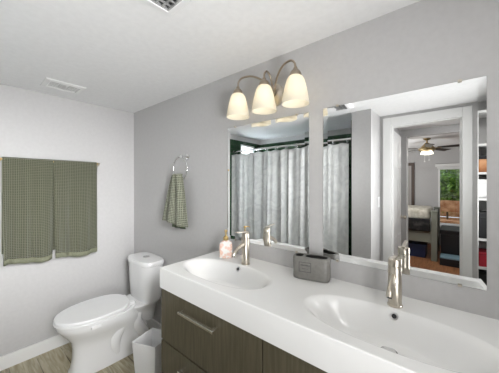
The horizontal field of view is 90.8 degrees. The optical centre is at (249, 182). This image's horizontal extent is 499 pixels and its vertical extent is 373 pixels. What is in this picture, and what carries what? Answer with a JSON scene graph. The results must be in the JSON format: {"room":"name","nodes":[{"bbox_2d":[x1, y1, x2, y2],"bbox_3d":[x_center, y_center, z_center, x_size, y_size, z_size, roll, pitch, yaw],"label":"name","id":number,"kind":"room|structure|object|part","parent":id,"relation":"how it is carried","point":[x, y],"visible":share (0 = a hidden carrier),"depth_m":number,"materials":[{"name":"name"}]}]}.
{"room":"bathroom","nodes":[
{"label":"bathroom","id":0,"kind":"room"},
{"bbox_2d":[0,84,133,355],"bbox_3d":[-1.987,0.331,1.804,0.120,2.153,2.460,0,0,40],"label":"wall","id":1,"kind":"structure","parent":0,"point":[33,124],"depth_m":2.15,"materials":[{"name":"paint"}]},
{"bbox_2d":[0,334,69,370],"bbox_3d":[-1.670,1.355,2.080,0.013,0.103,1.390,0,0,40],"label":"baseboard","id":2,"kind":"structure","parent":1,"relation":"attached to","point":[11,359],"depth_m":1.98,"materials":[{"name":"white paint"}]},
{"bbox_3d":[-1.641,-0.176,2.061,0.082,0.044,0.705,0,0,40],"label":"towel bar","id":3,"kind":"object","parent":1,"relation":"attached to","visible":0},
{"bbox_2d":[1,157,52,265],"bbox_3d":[-1.718,0.218,1.916,0.079,0.822,0.299,0,0,40],"label":"bath towel","id":4,"kind":"object","parent":3,"relation":"hanging from","point":[27,183],"visible":1,"depth_m":1.89,"materials":[{"name":"green fabric"}]},
{"bbox_2d":[53,160,96,257],"bbox_3d":[-1.516,0.226,2.154,0.089,0.838,0.318,0,0,40],"label":"bath towel","id":5,"kind":"object","parent":3,"relation":"hanging from","point":[74,182],"visible":1,"depth_m":2.13,"materials":[{"name":"green fabric"}]},
{"bbox_2d":[0,328,149,372],"bbox_3d":[-0.462,1.437,0.784,3.770,0.060,2.070,0,0,40],"label":"floor","id":6,"kind":"structure","parent":0,"point":[57,360],"depth_m":1.91,"materials":[{"name":"wood"}]},
{"bbox_2d":[53,252,163,372],"bbox_3d":[-1.122,1.036,2.017,0.394,0.742,0.773,0,0,40],"label":"toilet","id":7,"kind":"object","parent":6,"relation":"on","point":[101,331],"visible":0.95,"depth_m":1.92,"materials":[{"name":"white ceramic"}]},
{"bbox_3d":[-1.210,0.978,1.911,0.372,0.026,0.494,0,0,40],"label":"seat lid","id":8,"kind":"part","parent":7,"relation":"part of","materials":[{"name":"white plastic"}]},
{"bbox_3d":[-1.208,1.000,1.914,0.374,0.016,0.506,0,0,40],"label":"seat","id":9,"kind":"part","parent":7,"relation":"part of","materials":[{"name":"white plastic"}]},
{"bbox_3d":[-1.107,1.037,1.776,0.021,0.024,0.065,0,0,40],"label":"bumper plate","id":10,"kind":"part","parent":7,"relation":"part of","materials":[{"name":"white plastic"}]},
{"bbox_3d":[-1.143,1.208,1.992,0.360,0.398,0.690,0,0,40],"label":"bowl","id":11,"kind":"part","parent":7,"relation":"part of","materials":[{"name":"white ceramic"}]},
{"bbox_3d":[-0.944,0.692,2.230,0.394,0.044,0.216,0,0,40],"label":"tank lid","id":12,"kind":"part","parent":7,"relation":"part of","materials":[{"name":"white ceramic"}]},
{"bbox_3d":[-0.942,0.875,2.232,0.372,0.320,0.200,0,0,40],"label":"tank","id":13,"kind":"part","parent":7,"relation":"part of","materials":[{"name":"white ceramic"}]},
{"bbox_2d":[132,328,162,372],"bbox_3d":[-0.679,1.246,1.738,0.210,0.319,0.183,0,0,17],"label":"waste bin","id":14,"kind":"object","parent":6,"relation":"on","point":[147,347],"visible":0.73,"depth_m":1.67,"materials":[{"name":"white plastic"}]},
{"bbox_2d":[161,288,326,372],"bbox_3d":[0.185,1.000,1.095,1.451,0.813,0.500,0,0,40],"label":"vanity cabinet","id":15,"kind":"object","parent":6,"relation":"on","point":[195,340],"visible":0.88,"depth_m":1.13,"materials":[{"name":"brown wood"}]},
{"bbox_3d":[-0.246,0.943,1.159,0.258,0.011,0.046,0,0,40],"label":"handle","id":16,"kind":"part","parent":15,"relation":"part of","materials":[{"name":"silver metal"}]},
{"bbox_3d":[-0.222,1.087,1.182,0.716,0.389,0.020,0,0,40],"label":"drawer","id":17,"kind":"part","parent":15,"relation":"part of","materials":[{"name":"brown wood"}]},
{"bbox_3d":[-0.246,0.647,1.159,0.258,0.011,0.046,0,0,40],"label":"handle","id":18,"kind":"part","parent":15,"relation":"part of","materials":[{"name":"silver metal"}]},
{"bbox_3d":[-0.222,0.740,1.182,0.716,0.286,0.020,0,0,40],"label":"drawer","id":19,"kind":"part","parent":15,"relation":"part of","materials":[{"name":"brown wood"}]},
{"bbox_3d":[0.337,0.740,0.715,0.729,0.286,0.020,0,0,40],"label":"drawer","id":20,"kind":"part","parent":15,"relation":"part of","materials":[{"name":"brown wood"}]},
{"bbox_2d":[160,251,498,372],"bbox_3d":[0.201,0.536,1.115,1.457,0.113,0.474,0,0,40],"label":"countertop","id":21,"kind":"structure","parent":15,"relation":"on","point":[334,326],"depth_m":0.92,"materials":[{"name":"white plastic"}]},
{"bbox_2d":[219,230,231,257],"bbox_3d":[-0.152,0.391,1.583,0.082,0.178,0.065,0,0,-3],"label":"soap bottle","id":22,"kind":"object","parent":21,"relation":"on","point":[225,246],"visible":0.99,"depth_m":1.56,"materials":[{"name":"pink ceramic"}]},
{"bbox_2d":[182,258,272,289],"bbox_3d":[-0.142,0.533,1.338,0.604,0.107,0.282,0,0,40],"label":"basin","id":23,"kind":"object","parent":21,"relation":"in","point":[226,274],"depth_m":1.43,"materials":[{"name":"white ceramic"}]},
{"bbox_2d":[231,231,249,264],"bbox_3d":[-0.052,0.379,1.428,0.054,0.201,0.144,0,0,40],"label":"faucet","id":24,"kind":"object","parent":21,"relation":"on","point":[245,245],"visible":1,"depth_m":1.44,"materials":[{"name":"silver metal"}]},
{"bbox_3d":[-0.065,0.385,1.412,0.023,0.068,0.103,0,0,40],"label":"spout","id":25,"kind":"part","parent":24,"relation":"part of","materials":[{"name":"silver metal"}]},
{"bbox_2d":[293,253,330,282],"bbox_3d":[0.312,0.424,1.238,0.180,0.112,0.081,0,0,26],"label":"toothbrush holder","id":26,"kind":"object","parent":21,"relation":"on","point":[311,267],"visible":1,"depth_m":1.21,"materials":[{"name":"grey stone"}]},
{"bbox_2d":[386,255,402,308],"bbox_3d":[0.542,0.379,0.932,0.054,0.201,0.144,0,0,40],"label":"faucet","id":27,"kind":"object","parent":21,"relation":"on","point":[394,288],"visible":1,"depth_m":0.94,"materials":[{"name":"silver metal"}]},
{"bbox_3d":[0.529,0.385,0.916,0.023,0.068,0.103,0,0,40],"label":"spout","id":28,"kind":"part","parent":27,"relation":"part of","materials":[{"name":"silver metal"}]},
{"bbox_3d":[0.550,0.286,0.941,0.015,0.016,0.103,0,0,40],"label":"lever","id":29,"kind":"part","parent":27,"relation":"part of","materials":[{"name":"silver metal"}]},
{"bbox_2d":[303,294,498,372],"bbox_3d":[0.466,0.533,0.831,0.604,0.107,0.282,0,0,40],"label":"basin","id":30,"kind":"object","parent":21,"relation":"in","point":[433,344],"depth_m":0.86,"materials":[{"name":"white ceramic"}]},
{"bbox_2d":[0,0,420,112],"bbox_3d":[-0.587,-0.776,0.635,3.770,0.060,2.460,0,0,40],"label":"ceiling","id":31,"kind":"structure","parent":0,"point":[132,56],"depth_m":1.28,"materials":[{"name":"paint"}]},
{"bbox_2d":[40,77,85,93],"bbox_3d":[-1.435,-0.740,1.897,0.210,0.012,0.250,0,0,40],"label":"ceiling vent","id":32,"kind":"object","parent":31,"relation":"in","point":[47,82],"visible":1,"depth_m":1.88,"materials":[{"name":"white paint"}]},
{"bbox_2d":[143,0,190,16],"bbox_3d":[-0.327,-0.734,0.859,0.330,0.024,0.327,0,0,40],"label":"exhaust fan","id":33,"kind":"object","parent":31,"relation":"attached to","point":[177,5],"visible":1,"depth_m":1.01,"materials":[{"name":"white plastic"}]},
{"bbox_2d":[150,0,181,10],"bbox_3d":[-0.327,-0.730,0.859,0.260,0.008,0.259,0,0,40],"label":"grille","id":34,"kind":"object","parent":33,"relation":"attached to","point":[177,4],"depth_m":1.00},
{"bbox_2d":[134,0,498,323],"bbox_3d":[0.209,0.331,1.494,3.650,2.153,0.120,0,0,40],"label":"wall","id":35,"kind":"structure","parent":0,"point":[421,44],"depth_m":1.27,"materials":[{"name":"paint"}]},
{"bbox_2d":[147,318,160,328],"bbox_3d":[0.134,1.355,1.471,3.537,0.103,0.013,0,0,40],"label":"baseboard","id":36,"kind":"structure","parent":35,"relation":"attached to","point":[151,323],"depth_m":2.33,"materials":[{"name":"white paint"}]},
{"bbox_2d":[173,154,189,179],"bbox_3d":[-0.541,-0.126,2.000,0.197,0.218,0.066,0,0,40],"label":"towel ring","id":37,"kind":"object","parent":35,"relation":"attached to","point":[187,156],"visible":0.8,"depth_m":1.98,"materials":[{"name":"silver metal"}]},
{"bbox_2d":[162,174,187,228],"bbox_3d":[-0.596,0.146,1.993,0.346,0.444,0.077,0,0,40],"label":"hand towel","id":38,"kind":"object","parent":37,"relation":"hanging from","point":[175,211],"visible":1,"depth_m":1.95,"materials":[{"name":"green fabric"}]},
{"bbox_2d":[227,59,308,119],"bbox_3d":[0.097,-0.518,1.386,0.532,0.241,0.189,0,0,40],"label":"vanity light","id":39,"kind":"object","parent":35,"relation":"attached to","point":[267,98],"visible":1,"depth_m":1.33,"materials":[{"name":"white glass"}]},
{"bbox_3d":[-0.070,-0.469,1.493,0.139,0.142,0.139,0,0,40],"label":"lamp shade","id":40,"kind":"part","parent":39,"relation":"part of","materials":[{"name":"white glass"}]},
{"bbox_3d":[0.029,-0.577,1.460,0.220,0.124,0.027,0,0,14],"label":"arm","id":41,"kind":"part","parent":39,"relation":"part of","materials":[{"name":"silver metal"}]},
{"bbox_3d":[0.081,-0.469,1.367,0.139,0.142,0.139,0,0,40],"label":"lamp shade","id":42,"kind":"part","parent":39,"relation":"part of","materials":[{"name":"white glass"}]},
{"bbox_3d":[0.110,-0.576,1.401,0.011,0.118,0.101,0,0,40],"label":"arm","id":43,"kind":"part","parent":39,"relation":"part of","materials":[{"name":"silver metal"}]},
{"bbox_3d":[0.181,-0.577,1.333,0.027,0.124,0.219,0,0,-25],"label":"arm","id":44,"kind":"part","parent":39,"relation":"part of","materials":[{"name":"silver metal"}]},
{"bbox_3d":[0.232,-0.469,1.241,0.139,0.142,0.139,0,0,40],"label":"lamp shade","id":45,"kind":"part","parent":39,"relation":"part of","materials":[{"name":"white glass"}]},
{"bbox_2d":[228,112,308,253],"bbox_3d":[0.083,0.003,1.515,0.614,0.773,0.009,0,0,40],"label":"wall mirror","id":46,"kind":"object","parent":35,"relation":"attached to","point":[268,161],"visible":0.95,"depth_m":1.47,"materials":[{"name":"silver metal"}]},
{"bbox_2d":[323,76,486,290],"bbox_3d":[0.613,0.001,1.072,0.608,0.777,0.009,0,0,40],"label":"wall mirror","id":47,"kind":"object","parent":35,"relation":"attached to","point":[405,173],"visible":0.99,"depth_m":1.02,"materials":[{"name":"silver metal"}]}
]}

